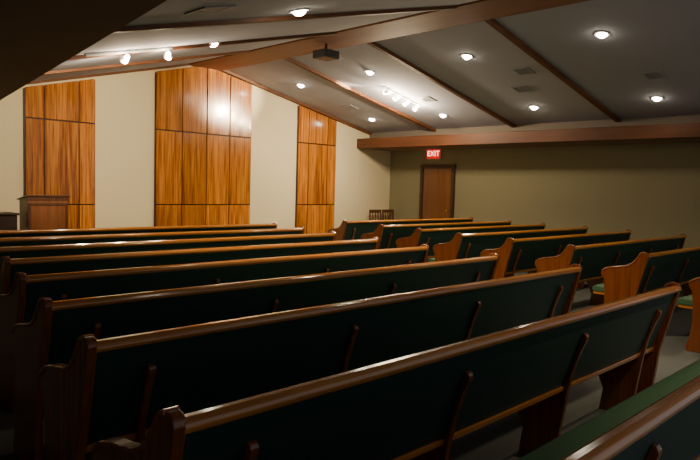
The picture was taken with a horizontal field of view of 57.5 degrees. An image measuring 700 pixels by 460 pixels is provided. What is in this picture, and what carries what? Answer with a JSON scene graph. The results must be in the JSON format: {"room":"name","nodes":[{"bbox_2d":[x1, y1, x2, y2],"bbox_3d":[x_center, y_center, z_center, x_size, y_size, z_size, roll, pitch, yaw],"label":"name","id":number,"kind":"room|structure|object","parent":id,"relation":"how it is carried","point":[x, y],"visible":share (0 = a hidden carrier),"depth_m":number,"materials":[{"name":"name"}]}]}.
{"room":"house of worship","nodes":[
{"label":"house of worship","id":0,"kind":"room"},
{"bbox_2d":[0,0,166,99],"bbox_3d":[-3.554,-1.311,3.190,12.694,0.060,6.426,5,5,44],"label":"ceiling","id":1,"kind":"structure","parent":0,"point":[37,36],"depth_m":4.12,"materials":[{"name":"paint"}]},
{"bbox_2d":[0,66,390,229],"bbox_3d":[-4.671,-1.345,11.199,0.100,3.951,16.462,5,5,44],"label":"wall","id":2,"kind":"structure","parent":0,"point":[125,102],"depth_m":12.01,"materials":[{"name":"beige paint"}]},
{"bbox_2d":[23,79,94,228],"bbox_3d":[-4.923,-0.993,10.867,0.048,3.278,1.191,5,5,44],"label":"wood wall panel","id":3,"kind":"object","parent":2,"relation":"attached to","point":[59,118],"visible":0.63,"depth_m":10.83,"materials":[{"name":"brown wood"}]},
{"bbox_2d":[154,67,251,225],"bbox_3d":[-2.909,-1.361,12.883,0.048,3.856,2.243,5,5,44],"label":"wood wall panel","id":4,"kind":"object","parent":2,"relation":"attached to","point":[202,127],"visible":0.77,"depth_m":12.76,"materials":[{"name":"brown wood"}]},
{"bbox_2d":[295,105,336,233],"bbox_3d":[-0.789,-1.188,15.057,0.048,3.340,1.238,5,5,44],"label":"wood wall panel","id":5,"kind":"object","parent":2,"relation":"attached to","point":[316,132],"visible":0.83,"depth_m":14.98,"materials":[{"name":"brown wood"}]},
{"bbox_2d":[33,0,477,80],"bbox_3d":[-2.090,-2.150,4.603,12.694,1.454,10.540,5,5,44],"label":"ceiling","id":6,"kind":"structure","parent":0,"point":[170,11],"depth_m":6.78,"materials":[{"name":"paint"}]},
{"bbox_2d":[27,64,190,84],"bbox_3d":[-4.374,-2.739,11.235,0.090,1.085,4.071,5,5,44],"label":"beam","id":7,"kind":"structure","parent":6,"relation":"attached to","point":[180,65],"depth_m":11.24,"materials":[{"name":"brown wood"}]},
{"bbox_2d":[84,47,171,63],"bbox_3d":[-2.447,-2.039,7.272,0.157,0.353,1.272,4,5,35],"label":"track light","id":8,"kind":"object","parent":6,"relation":"attached to","point":[124,59],"visible":1,"depth_m":7.18,"materials":[{"name":"white metal"}]},
{"bbox_2d":[43,50,252,74],"bbox_3d":[-3.051,-2.562,9.716,0.090,1.165,4.385,5,5,44],"label":"beam","id":9,"kind":"structure","parent":6,"relation":"attached to","point":[245,51],"depth_m":9.59,"materials":[{"name":"brown wood"}]},
{"bbox_2d":[68,32,336,59],"bbox_3d":[-1.691,-2.380,8.156,0.090,1.248,4.708,5,5,44],"label":"beam","id":10,"kind":"structure","parent":6,"relation":"attached to","point":[75,57],"depth_m":8.24,"materials":[{"name":"brown wood"}]},
{"bbox_2d":[184,5,236,14],"bbox_3d":[-1.038,-1.635,4.738,0.280,0.081,0.274,5,5,44],"label":"ceiling vent","id":11,"kind":"object","parent":6,"relation":"in","point":[206,9],"visible":1,"depth_m":4.71,"materials":[{"name":"white metal"}]},
{"bbox_2d":[209,42,220,46],"bbox_3d":[-1.738,-2.374,8.101,0.186,0.107,0.189,-2,5,-39],"label":"recessed light","id":12,"kind":"object","parent":6,"relation":"in","point":[214,44],"visible":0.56,"depth_m":8.06,"materials":[{"name":"white glass"}]},
{"bbox_2d":[114,5,457,32],"bbox_3d":[-0.260,-2.189,6.513,0.090,1.334,5.048,5,5,44],"label":"beam","id":13,"kind":"structure","parent":6,"relation":"attached to","point":[136,28],"depth_m":5.96,"materials":[{"name":"brown wood"}]},
{"bbox_2d":[289,8,309,15],"bbox_3d":[-0.459,-1.983,5.751,0.186,0.107,0.189,-2,5,-39],"label":"recessed light","id":14,"kind":"object","parent":6,"relation":"in","point":[297,12],"visible":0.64,"depth_m":5.71,"materials":[{"name":"white glass"}]},
{"bbox_2d":[189,0,590,70],"bbox_3d":[1.604,-2.887,8.293,12.694,0.150,0.780,5,5,44],"label":"beam","id":15,"kind":"structure","parent":6,"relation":"attached to","point":[480,10],"depth_m":9.20,"materials":[{"name":"brown wood"}]},
{"bbox_2d":[313,44,338,60],"bbox_3d":[-0.401,-2.881,10.312,0.340,0.237,0.320,5,5,44],"label":"ceiling projector","id":16,"kind":"object","parent":15,"relation":"hanging from","point":[324,54],"visible":1,"depth_m":10.21,"materials":[{"name":"plastic"}]},
{"bbox_2d":[0,258,699,459],"bbox_3d":[-0.208,1.092,6.894,12.794,0.100,16.462,5,5,44],"label":"floor","id":17,"kind":"structure","parent":0,"point":[500,439],"depth_m":4.28,"materials":[{"name":"carpet"}]},
{"bbox_2d":[0,212,19,230],"bbox_3d":[-5.330,0.276,8.701,0.620,1.010,1.490,5,5,44],"label":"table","id":18,"kind":"object","parent":17,"relation":"on","point":[8,220],"visible":0.3,"depth_m":9.07,"materials":[{"name":"brown wood"}]},
{"bbox_2d":[17,195,69,229],"bbox_3d":[-4.565,0.111,9.514,0.410,1.274,0.620,5,5,44],"label":"pulpit","id":19,"kind":"object","parent":17,"relation":"on","point":[37,212],"visible":0.52,"depth_m":9.33,"materials":[{"name":"brown wood"}]},
{"bbox_2d":[0,222,276,237],"bbox_3d":[-2.850,0.371,8.992,0.601,0.918,4.192,5,5,44],"label":"pew","id":20,"kind":"object","parent":17,"relation":"on","point":[156,229],"visible":0.21,"depth_m":8.45,"materials":[{"name":"brown wood"}]},
{"bbox_2d":[0,226,304,246],"bbox_3d":[-2.349,0.445,8.079,0.601,0.918,4.192,5,5,44],"label":"pew","id":21,"kind":"object","parent":17,"relation":"on","point":[74,239],"visible":0.2,"depth_m":7.51,"materials":[{"name":"brown wood"}]},
{"bbox_2d":[0,231,335,259],"bbox_3d":[-1.855,0.514,7.244,0.601,0.918,4.152,5,5,44],"label":"pew","id":22,"kind":"object","parent":17,"relation":"on","point":[15,252],"visible":0.21,"depth_m":6.62,"materials":[{"name":"brown wood"}]},
{"bbox_2d":[0,237,378,293],"bbox_3d":[-1.323,0.581,6.448,0.601,0.918,4.162,5,5,44],"label":"pew","id":23,"kind":"object","parent":17,"relation":"on","point":[9,267],"visible":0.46,"depth_m":5.67,"materials":[{"name":"fabric"}]},
{"bbox_2d":[0,244,428,411],"bbox_3d":[-0.810,0.649,5.632,0.601,0.918,4.127,5,5,44],"label":"pew","id":24,"kind":"object","parent":17,"relation":"on","point":[19,305],"visible":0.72,"depth_m":4.59,"materials":[{"name":"fabric"}]},
{"bbox_2d":[11,253,498,459],"bbox_3d":[-0.255,0.718,4.817,0.601,0.918,4.152,5,5,44],"label":"pew","id":25,"kind":"object","parent":17,"relation":"on","point":[51,336],"visible":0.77,"depth_m":3.67,"materials":[{"name":"fabric"}]},
{"bbox_2d":[39,264,581,459],"bbox_3d":[0.263,0.781,4.077,0.601,0.918,4.162,5,5,44],"label":"pew","id":26,"kind":"object","parent":17,"relation":"on","point":[114,386],"visible":0.91,"depth_m":3.02,"materials":[{"name":"fabric"}]},
{"bbox_2d":[369,210,381,219],"bbox_3d":[0.800,-0.028,16.211,0.495,0.960,0.440,5,5,44],"label":"wooden chair","id":27,"kind":"object","parent":17,"relation":"on","point":[370,211],"visible":0.29,"depth_m":16.33,"materials":[{"name":"brown wood"}]},
{"bbox_2d":[91,281,680,459],"bbox_3d":[0.690,0.850,3.217,0.601,0.918,3.872,5,5,44],"label":"pew","id":28,"kind":"object","parent":17,"relation":"on","point":[413,406],"visible":1,"depth_m":2.56,"materials":[{"name":"fabric"}]},
{"bbox_2d":[382,209,393,219],"bbox_3d":[1.144,-0.042,16.560,0.495,0.960,0.440,5,5,44],"label":"wooden chair","id":29,"kind":"object","parent":17,"relation":"on","point":[390,211],"visible":0.29,"depth_m":16.69,"materials":[{"name":"brown wood"}]},
{"bbox_2d":[327,217,472,240],"bbox_3d":[1.141,0.200,13.226,0.601,0.918,4.092,5,5,44],"label":"pew","id":30,"kind":"object","parent":17,"relation":"on","point":[348,230],"visible":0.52,"depth_m":12.02,"materials":[{"name":"fabric"}]},
{"bbox_2d":[361,220,511,261],"bbox_3d":[1.750,0.284,12.208,0.601,0.918,4.092,5,5,44],"label":"pew","id":31,"kind":"object","parent":17,"relation":"on","point":[387,235],"visible":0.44,"depth_m":10.97,"materials":[{"name":"fabric"}]},
{"bbox_2d":[396,223,545,257],"bbox_3d":[2.243,0.352,11.387,0.601,0.918,3.972,5,5,44],"label":"pew","id":32,"kind":"object","parent":17,"relation":"on","point":[431,237],"visible":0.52,"depth_m":10.25,"materials":[{"name":"fabric"}]},
{"bbox_2d":[429,226,587,273],"bbox_3d":[2.747,0.421,10.548,0.601,0.918,4.062,5,5,44],"label":"pew","id":33,"kind":"object","parent":17,"relation":"on","point":[462,246],"visible":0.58,"depth_m":9.35,"materials":[{"name":"brown wood"}]},
{"bbox_2d":[480,229,631,288],"bbox_3d":[3.244,0.484,9.801,0.601,0.918,3.932,5,5,44],"label":"pew","id":34,"kind":"object","parent":17,"relation":"on","point":[515,255],"visible":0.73,"depth_m":8.76,"materials":[{"name":"fabric"}]},
{"bbox_2d":[517,359,699,459],"bbox_3d":[1.115,0.909,2.497,0.601,0.918,3.842,5,5,44],"label":"pew","id":35,"kind":"object","parent":17,"relation":"on","point":[661,421],"visible":1,"depth_m":2.12,"materials":[{"name":"green fabric"}]},
{"bbox_2d":[535,234,685,305],"bbox_3d":[3.745,0.553,8.973,0.601,0.918,3.972,5,5,44],"label":"pew","id":36,"kind":"object","parent":17,"relation":"on","point":[593,258],"visible":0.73,"depth_m":8.19,"materials":[{"name":"fabric"}]},
{"bbox_2d":[592,246,699,319],"bbox_3d":[4.248,0.615,8.233,0.601,0.918,3.962,5,5,44],"label":"pew","id":37,"kind":"object","parent":17,"relation":"on","point":[649,272],"visible":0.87,"depth_m":6.93,"materials":[{"name":"brown wood"}]},
{"bbox_2d":[592,283,603,291],"bbox_3d":[4.179,0.602,8.301,0.406,0.072,3.860,5,5,44],"label":"seat cushion","id":38,"kind":"object","parent":37,"relation":"on","point":[600,287],"depth_m":7.03,"materials":[{"name":"green fabric"}]},
{"bbox_2d":[677,277,699,352],"bbox_3d":[4.823,0.679,7.508,0.601,0.918,3.992,5,5,44],"label":"pew","id":39,"kind":"object","parent":17,"relation":"on","point":[692,301],"visible":1,"depth_m":6.18,"materials":[{"name":"brown wood"}]},
{"bbox_2d":[677,295,692,305],"bbox_3d":[4.754,0.665,7.575,0.406,0.072,3.890,5,5,44],"label":"seat cushion","id":40,"kind":"object","parent":39,"relation":"on","point":[687,300],"depth_m":6.30,"materials":[{"name":"green fabric"}]},
{"bbox_2d":[228,0,699,132],"bbox_3d":[3.331,-2.540,10.084,12.694,1.103,4.894,5,5,44],"label":"ceiling","id":41,"kind":"structure","parent":0,"point":[645,35],"depth_m":10.47,"materials":[{"name":"paint"}]},
{"bbox_2d":[221,70,371,134],"bbox_3d":[-1.122,-2.881,14.531,0.090,1.070,4.794,5,5,44],"label":"beam","id":42,"kind":"structure","parent":41,"relation":"attached to","point":[228,72],"depth_m":14.34,"materials":[{"name":"brown wood"}]},
{"bbox_2d":[341,105,358,109],"bbox_3d":[-0.001,-2.732,14.203,0.280,0.069,0.276,5,5,44],"label":"ceiling vent","id":43,"kind":"object","parent":41,"relation":"in","point":[350,107],"visible":1,"depth_m":14.19,"materials":[{"name":"white metal"}]},
{"bbox_2d":[284,58,435,131],"bbox_3d":[0.312,-2.748,13.122,0.090,1.070,4.794,5,5,44],"label":"beam","id":44,"kind":"structure","parent":41,"relation":"attached to","point":[291,60],"depth_m":12.90,"materials":[{"name":"brown wood"}]},
{"bbox_2d":[365,70,374,74],"bbox_3d":[0.364,-2.885,11.650,0.187,0.107,0.189,-2,5,-39],"label":"recessed light","id":45,"kind":"object","parent":41,"relation":"in","point":[369,72],"visible":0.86,"depth_m":11.61,"materials":[{"name":"white glass"}]},
{"bbox_2d":[383,86,418,110],"bbox_3d":[1.019,-2.609,12.719,0.161,0.369,1.078,5,5,44],"label":"track light","id":46,"kind":"object","parent":41,"relation":"attached to","point":[385,92],"visible":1,"depth_m":12.62,"materials":[{"name":"white metal"}]},
{"bbox_2d":[417,96,435,101],"bbox_3d":[1.527,-2.594,12.663,0.280,0.069,0.276,5,5,44],"label":"ceiling vent","id":47,"kind":"object","parent":41,"relation":"in","point":[425,98],"visible":1,"depth_m":12.65,"materials":[{"name":"white metal"}]},
{"bbox_2d":[367,42,515,127],"bbox_3d":[1.786,-2.612,11.674,0.090,1.070,4.794,5,5,44],"label":"beam","id":48,"kind":"structure","parent":41,"relation":"attached to","point":[375,45],"depth_m":11.42,"materials":[{"name":"brown wood"}]},
{"bbox_2d":[461,54,472,59],"bbox_3d":[1.852,-2.755,10.102,0.187,0.107,0.189,-2,5,-39],"label":"recessed light","id":49,"kind":"object","parent":41,"relation":"in","point":[465,56],"visible":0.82,"depth_m":10.06,"materials":[{"name":"white glass"}]},
{"bbox_2d":[511,86,532,92],"bbox_3d":[3.009,-2.461,11.163,0.280,0.069,0.276,5,5,44],"label":"ceiling vent","id":50,"kind":"object","parent":41,"relation":"in","point":[527,89],"visible":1,"depth_m":11.16,"materials":[{"name":"grey metal"}]},
{"bbox_2d":[512,67,535,75],"bbox_3d":[2.812,-2.565,10.316,0.280,0.069,0.276,5,5,44],"label":"ceiling vent","id":51,"kind":"object","parent":41,"relation":"in","point":[516,70],"visible":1,"depth_m":10.30,"materials":[{"name":"grey metal"}]},
{"bbox_2d":[529,105,538,109],"bbox_3d":[3.466,-2.317,12.019,0.187,0.107,0.189,-2,5,-39],"label":"recessed light","id":52,"kind":"object","parent":41,"relation":"in","point":[533,107],"visible":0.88,"depth_m":11.98,"materials":[{"name":"white glass"}]},
{"bbox_2d":[484,19,620,121],"bbox_3d":[3.338,-2.469,10.150,0.090,1.070,4.794,5,5,44],"label":"beam","id":53,"kind":"structure","parent":41,"relation":"attached to","point":[496,25],"depth_m":9.84,"materials":[{"name":"brown wood"}]},
{"bbox_2d":[594,31,609,37],"bbox_3d":[3.370,-2.622,8.532,0.187,0.107,0.189,-2,5,-39],"label":"recessed light","id":54,"kind":"object","parent":41,"relation":"in","point":[601,34],"visible":0.91,"depth_m":8.49,"materials":[{"name":"white glass"}]},
{"bbox_2d":[642,71,667,79],"bbox_3d":[4.577,-2.320,9.575,0.280,0.069,0.276,5,5,44],"label":"ceiling vent","id":55,"kind":"object","parent":41,"relation":"in","point":[662,75],"visible":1,"depth_m":9.56,"materials":[{"name":"grey metal"}]},
{"bbox_2d":[651,96,662,100],"bbox_3d":[5.045,-2.170,10.486,0.187,0.107,0.189,-2,5,-39],"label":"recessed light","id":56,"kind":"object","parent":41,"relation":"in","point":[655,98],"visible":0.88,"depth_m":10.45,"materials":[{"name":"white glass"}]},
{"bbox_2d":[369,115,699,137],"bbox_3d":[5.040,-1.910,11.883,12.694,0.418,0.070,5,5,44],"label":"wall header","id":57,"kind":"structure","parent":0,"point":[684,118],"depth_m":12.80,"materials":[{"name":"paint"}]},
{"bbox_2d":[373,139,699,150],"bbox_3d":[5.243,-1.685,12.111,12.694,0.050,1.028,5,5,44],"label":"ceiling","id":58,"kind":"structure","parent":0,"point":[669,140],"depth_m":13.20,"materials":[{"name":"paint"}]},
{"bbox_2d":[357,122,699,148],"bbox_3d":[4.794,-1.752,11.647,12.694,0.240,0.300,5,5,44],"label":"beam","id":59,"kind":"structure","parent":58,"relation":"attached to","point":[679,130],"depth_m":12.43,"materials":[{"name":"brown wood"}]},
{"bbox_2d":[389,143,699,247],"bbox_3d":[5.606,-0.479,12.594,12.694,2.600,0.100,5,5,44],"label":"wall","id":60,"kind":"structure","parent":0,"point":[647,190],"depth_m":13.40,"materials":[{"name":"beige paint"}]},
{"bbox_2d":[427,150,441,158],"bbox_3d":[2.093,-1.894,15.879,0.430,0.250,0.074,5,5,44],"label":"exit sign","id":61,"kind":"object","parent":60,"relation":"attached to","point":[431,154],"visible":0.89,"depth_m":15.83,"materials":[{"name":"red plastic"}]},
{"bbox_2d":[419,165,455,218],"bbox_3d":[2.133,-0.556,15.873,1.046,2.130,0.099,5,5,44],"label":"door","id":62,"kind":"structure","parent":60,"relation":"in","point":[437,182],"depth_m":15.85,"materials":[{"name":"brown wood"}]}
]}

